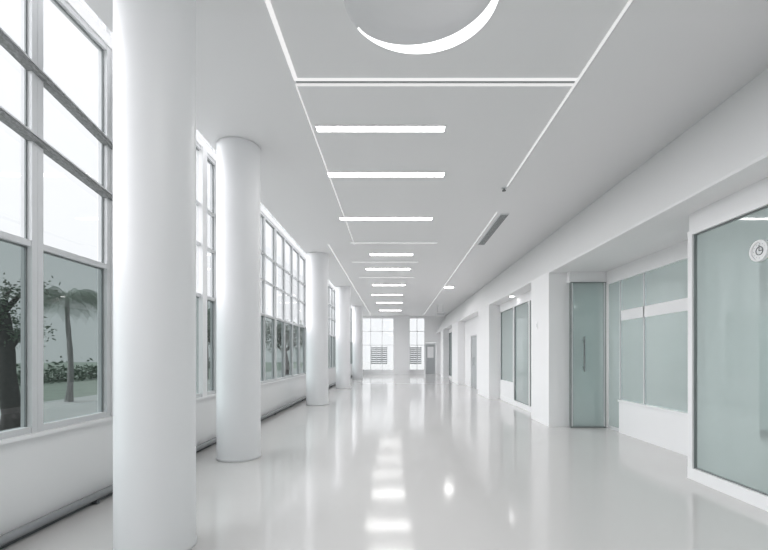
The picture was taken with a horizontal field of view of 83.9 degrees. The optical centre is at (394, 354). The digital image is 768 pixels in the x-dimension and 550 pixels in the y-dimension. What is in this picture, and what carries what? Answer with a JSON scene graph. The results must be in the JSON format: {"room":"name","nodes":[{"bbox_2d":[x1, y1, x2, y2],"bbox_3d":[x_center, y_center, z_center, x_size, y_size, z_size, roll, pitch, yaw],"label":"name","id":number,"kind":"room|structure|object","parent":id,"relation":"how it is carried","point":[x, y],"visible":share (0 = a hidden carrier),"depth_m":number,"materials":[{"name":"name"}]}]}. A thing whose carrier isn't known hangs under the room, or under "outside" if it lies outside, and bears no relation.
{"room":"hospital corridor","nodes":[
{"label":"hospital corridor","id":0,"kind":"room"},
{"bbox_2d":[0,0,351,535],"bbox_3d":[-2.945,-1.300,13.500,0.190,5.400,35.000,0,0,0],"label":"wall","id":1,"kind":"structure","parent":0,"point":[44,472],"depth_m":4.06,"materials":[{"name":"white paint"}]},
{"bbox_2d":[0,0,41,439],"bbox_3d":[-2.910,-1.624,0.000,0.120,4.512,6.880,0,0,0],"label":"window","id":2,"kind":"structure","parent":1,"relation":"in","point":[18,255],"depth_m":3.37,"materials":[{"name":"metal"}]},
{"bbox_2d":[0,375,351,548],"bbox_3d":[-2.837,1.345,13.500,0.123,0.110,34.960,0,0,0],"label":"baseboard","id":3,"kind":"structure","parent":1,"relation":"attached to","point":[21,532],"depth_m":3.63,"materials":[{"name":"metal"}]},
{"bbox_2d":[276,226,305,380],"bbox_3d":[-2.925,-1.624,13.760,0.090,4.512,6.880,0,0,0],"label":"window","id":4,"kind":"structure","parent":1,"relation":"in","point":[290,336],"depth_m":12.02,"materials":[{"name":"metal"}]},
{"bbox_2d":[328,279,335,368],"bbox_3d":[-2.925,-1.624,20.640,0.090,4.512,6.880,0,0,0],"label":"window","id":5,"kind":"structure","parent":1,"relation":"in","point":[331,339],"depth_m":19.75,"materials":[{"name":"metal"}]},
{"bbox_2d":[350,304,351,364],"bbox_3d":[-2.925,-1.624,27.520,0.090,4.512,6.880,0,0,0],"label":"window","id":6,"kind":"structure","parent":1,"relation":"in","point":[350,304],"depth_m":28.36,"materials":[{"name":"metal"}]},
{"bbox_2d":[0,374,767,549],"bbox_3d":[2.025,1.460,13.500,10.150,0.120,35.300,0,0,0],"label":"floor","id":7,"kind":"structure","parent":0,"point":[391,461],"depth_m":4.44,"materials":[{"name":"tile"}]},
{"bbox_2d":[113,0,196,549],"bbox_3d":[-1.735,-0.725,3.100,0.536,4.250,0.536,0,0,0],"label":"round column","id":8,"kind":"structure","parent":7,"relation":"on","point":[154,41],"depth_m":2.87,"materials":[{"name":"paint"}]},
{"bbox_2d":[216,136,260,461],"bbox_3d":[-2.140,-0.725,5.850,0.581,4.250,0.581,0,0,0],"label":"round column","id":9,"kind":"structure","parent":7,"relation":"on","point":[238,159],"depth_m":5.61,"materials":[{"name":"paint"}]},
{"bbox_2d":[306,252,328,405],"bbox_3d":[-2.200,-0.725,12.100,0.632,4.250,0.632,0,0,0],"label":"round column","id":10,"kind":"structure","parent":7,"relation":"on","point":[316,262],"depth_m":11.82,"materials":[{"name":"paint"}]},
{"bbox_2d":[336,286,350,388],"bbox_3d":[-2.190,-0.725,18.000,0.632,4.250,0.632,0,0,0],"label":"round column","id":11,"kind":"structure","parent":7,"relation":"on","point":[342,292],"depth_m":17.72,"materials":[{"name":"paint"}]},
{"bbox_2d":[352,306,362,378],"bbox_3d":[-2.200,-0.725,25.000,0.612,4.250,0.612,0,0,0],"label":"round column","id":12,"kind":"structure","parent":7,"relation":"on","point":[357,311],"depth_m":24.74,"materials":[{"name":"paint"}]},
{"bbox_2d":[759,315,767,434],"bbox_3d":[6.696,0.350,7.400,0.588,2.100,2.000,0,0,0],"label":"storage cabinet","id":13,"kind":"object","parent":7,"relation":"on","point":[763,319],"visible":0.06,"depth_m":7.44,"materials":[{"name":"glass"}]},
{"bbox_2d":[352,261,417,261],"bbox_3d":[-0.300,-2.844,13.035,2.024,0.013,0.094,0,0,0],"label":"strip light","id":14,"kind":"object","parent":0,"point":[352,261],"depth_m":12.99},
{"bbox_2d":[359,277,413,277],"bbox_3d":[-0.300,-2.844,15.640,2.024,0.013,0.104,0,0,0],"label":"strip light","id":15,"kind":"object","parent":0,"point":[359,277],"depth_m":15.62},
{"bbox_2d":[371,294,402,294],"bbox_3d":[-0.375,-2.844,20.150,1.474,0.013,0.324,0,0,0],"label":"strip light","id":16,"kind":"object","parent":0,"point":[371,294],"depth_m":20.01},
{"bbox_2d":[350,242,436,242],"bbox_3d":[-0.035,-2.844,10.810,2.214,0.013,0.084,0,0,0],"label":"strip light","id":17,"kind":"object","parent":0,"point":[350,242],"depth_m":10.77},
{"bbox_2d":[363,315,445,373],"bbox_3d":[2.040,-1.300,30.950,10.120,5.400,0.400,0,0,0],"label":"wall","id":18,"kind":"structure","parent":0,"point":[401,322],"depth_m":30.75,"materials":[{"name":"white paint"}]},
{"bbox_2d":[363,318,393,369],"bbox_3d":[-1.350,-0.800,31.043,2.540,3.800,0.095,0,0,0],"label":"window","id":19,"kind":"structure","parent":18,"relation":"in","point":[376,348],"depth_m":31.00,"materials":[{"name":"white paint"}]},
{"bbox_2d":[410,318,424,369],"bbox_3d":[1.600,-0.800,31.043,1.140,3.800,0.095,0,0,0],"label":"window","id":20,"kind":"structure","parent":18,"relation":"in","point":[411,348],"depth_m":31.00,"materials":[{"name":"white paint"}]},
{"bbox_2d":[425,343,435,373],"bbox_3d":[2.575,0.260,30.994,0.810,2.280,0.112,0,0,0],"label":"door","id":21,"kind":"structure","parent":18,"relation":"in","point":[430,348],"depth_m":31.00,"materials":[{"name":"metal"}]},
{"bbox_2d":[84,0,767,315],"bbox_3d":[0.425,-3.500,13.500,6.950,1.300,35.300,0,0,0],"label":"ceiling","id":22,"kind":"structure","parent":0,"point":[666,65],"depth_m":5.06,"materials":[{"name":"paint"}]},
{"bbox_2d":[265,0,296,77],"bbox_3d":[-1.025,-2.845,0.190,0.040,0.010,8.380,0,0,0],"label":"trim","id":23,"kind":"structure","parent":22,"relation":"attached to","point":[268,3],"depth_m":3.80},
{"bbox_2d":[296,86,354,244],"bbox_3d":[-1.044,-2.845,7.760,0.012,0.010,6.480,0,0,0],"label":"trim","id":24,"kind":"structure","parent":22,"relation":"attached to","point":[296,86],"depth_m":5.80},
{"bbox_2d":[328,244,370,314],"bbox_3d":[-1.715,-2.845,20.950,0.030,0.010,19.900,0,0,0],"label":"trim","id":25,"kind":"structure","parent":22,"relation":"attached to","point":[328,244],"depth_m":14.69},
{"bbox_2d":[315,125,445,131],"bbox_3d":[-0.180,-2.844,5.360,1.624,0.013,0.144,0,0,0],"label":"strip light","id":26,"kind":"object","parent":22,"relation":"in","point":[320,128],"depth_m":5.34,"materials":[{"name":"white plastic"}]},
{"bbox_2d":[327,172,444,176],"bbox_3d":[-0.140,-2.844,6.720,1.844,0.013,0.164,0,0,0],"label":"strip light","id":27,"kind":"object","parent":22,"relation":"in","point":[330,174],"depth_m":6.71,"materials":[{"name":"white plastic"}]},
{"bbox_2d":[339,217,432,219],"bbox_3d":[-0.185,-2.844,8.890,1.934,0.013,0.164,0,0,0],"label":"strip light","id":28,"kind":"object","parent":22,"relation":"in","point":[341,218],"depth_m":8.87,"materials":[{"name":"white plastic"}]},
{"bbox_2d":[366,268,410,269],"bbox_3d":[-0.225,-2.844,14.100,1.474,0.013,0.224,0,0,0],"label":"strip light","id":29,"kind":"object","parent":22,"relation":"in","point":[366,268],"depth_m":14.00,"materials":[{"name":"white plastic"}]},
{"bbox_2d":[372,284,404,285],"bbox_3d":[-0.250,-2.844,17.325,1.324,0.013,0.274,0,0,0],"label":"strip light","id":30,"kind":"object","parent":22,"relation":"in","point":[372,284],"depth_m":17.19,"materials":[{"name":"white plastic"}]},
{"bbox_2d":[370,253,412,255],"bbox_3d":[-0.100,-2.844,12.070,1.224,0.013,0.224,0,0,0],"label":"strip light","id":31,"kind":"object","parent":22,"relation":"in","point":[371,254],"depth_m":12.04,"materials":[{"name":"white plastic"}]},
{"bbox_2d":[344,0,497,53],"bbox_3d":[0.210,-3.083,3.420,1.240,0.466,1.240,0,0,0],"label":"recessed light","id":32,"kind":"object","parent":22,"relation":"in","point":[403,26],"visible":1,"depth_m":3.90,"materials":[{"name":"paint"}]},
{"bbox_2d":[295,84,573,85],"bbox_3d":[0.417,-2.845,4.495,2.925,0.010,0.030,0,0,0],"label":"trim","id":33,"kind":"structure","parent":22,"relation":"attached to","point":[295,84],"depth_m":4.48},
{"bbox_2d":[293,78,577,80],"bbox_3d":[0.417,-2.845,4.407,2.925,0.010,0.035,0,0,0],"label":"trim","id":34,"kind":"structure","parent":22,"relation":"attached to","point":[295,79],"depth_m":4.40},
{"bbox_2d":[296,81,574,82],"bbox_3d":[0.420,-2.845,4.442,2.900,0.010,0.015,0,0,0],"label":"trim","id":35,"kind":"structure","parent":22,"relation":"attached to","point":[296,81],"depth_m":4.43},
{"bbox_2d":[436,304,444,315],"bbox_3d":[2.550,-2.525,24.025,0.500,0.650,0.070,0,0,0],"label":"hanging sign","id":36,"kind":"object","parent":22,"relation":"hanging from","point":[437,312],"visible":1,"depth_m":24.00,"materials":[{"name":"white paint"}]},
{"bbox_2d":[424,212,496,313],"bbox_3d":[2.030,-2.845,19.700,0.020,0.010,22.400,0,0,0],"label":"trim","id":37,"kind":"structure","parent":22,"relation":"attached to","point":[496,212],"depth_m":11.49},
{"bbox_2d":[477,214,508,244],"bbox_3d":[2.210,-2.840,9.800,0.180,0.020,2.400,0,0,0],"label":"ceiling air vent","id":38,"kind":"object","parent":22,"relation":"in","point":[501,217],"depth_m":9.56,"materials":[{"name":"grey metal"}]},
{"bbox_2d":[506,0,633,186],"bbox_3d":[1.893,-2.845,1.600,0.025,0.010,11.200,0,0,0],"label":"trim","id":39,"kind":"structure","parent":22,"relation":"attached to","point":[629,1],"depth_m":4.36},
{"bbox_2d":[436,68,767,479],"bbox_3d":[5.050,-0.725,13.500,4.100,4.250,35.000,0,0,0],"label":"wall","id":40,"kind":"structure","parent":0,"point":[717,168],"depth_m":6.76,"materials":[{"name":"white paint"}]},
{"bbox_2d":[449,331,451,378],"bbox_3d":[3.375,0.000,24.500,0.090,2.800,3.960,0,0,0],"label":"window","id":41,"kind":"structure","parent":40,"relation":"in","point":[451,331],"depth_m":26.36,"materials":[{"name":"white paint"}]},
{"bbox_2d":[471,334,476,388],"bbox_3d":[3.394,0.275,18.200,0.111,2.250,1.400,0,0,0],"label":"door","id":42,"kind":"structure","parent":40,"relation":"in","point":[473,337],"depth_m":18.19,"materials":[{"name":"metal"}]},
{"bbox_2d":[500,298,530,411],"bbox_3d":[3.375,0.000,11.500,0.090,2.800,4.174,0,0,0],"label":"window","id":43,"kind":"structure","parent":40,"relation":"in","point":[508,389],"depth_m":11.96,"materials":[{"name":"white paint"}]},
{"bbox_2d":[569,282,605,427],"bbox_3d":[3.710,0.000,8.182,0.680,2.800,0.136,0,0,0],"label":"door","id":44,"kind":"structure","parent":40,"relation":"in","point":[570,283],"depth_m":8.19,"materials":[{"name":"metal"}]},
{"bbox_2d":[607,254,759,476],"bbox_3d":[4.105,0.000,6.530,0.150,2.800,3.300,0,0,0],"label":"window","id":45,"kind":"structure","parent":40,"relation":"in","point":[667,428],"depth_m":6.79,"materials":[{"name":"white paint"}]},
{"bbox_2d":[687,198,767,511],"bbox_3d":[3.375,0.000,0.444,0.090,2.800,8.847,0,0,0],"label":"window","id":46,"kind":"structure","parent":40,"relation":"in","point":[757,498],"depth_m":4.79,"materials":[{"name":"white paint"}]},
{"bbox_2d":[749,240,767,261],"bbox_3d":[3.361,-0.960,3.930,0.035,0.196,0.196,0,0,0],"label":"wall clock","id":47,"kind":"object","parent":46,"relation":"attached to","point":[758,252],"visible":1,"depth_m":3.93,"materials":[{"name":"white paint"}]},
{"label":"outside","id":48,"kind":"structure","parent":0,"visible":0},
{"bbox_2d":[363,362,423,369],"bbox_3d":[-5.000,1.530,25.000,130.000,0.001,130.000,0,0,0],"label":"ground","id":49,"kind":"structure","parent":48,"point":[366,365],"depth_m":56.77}
]}

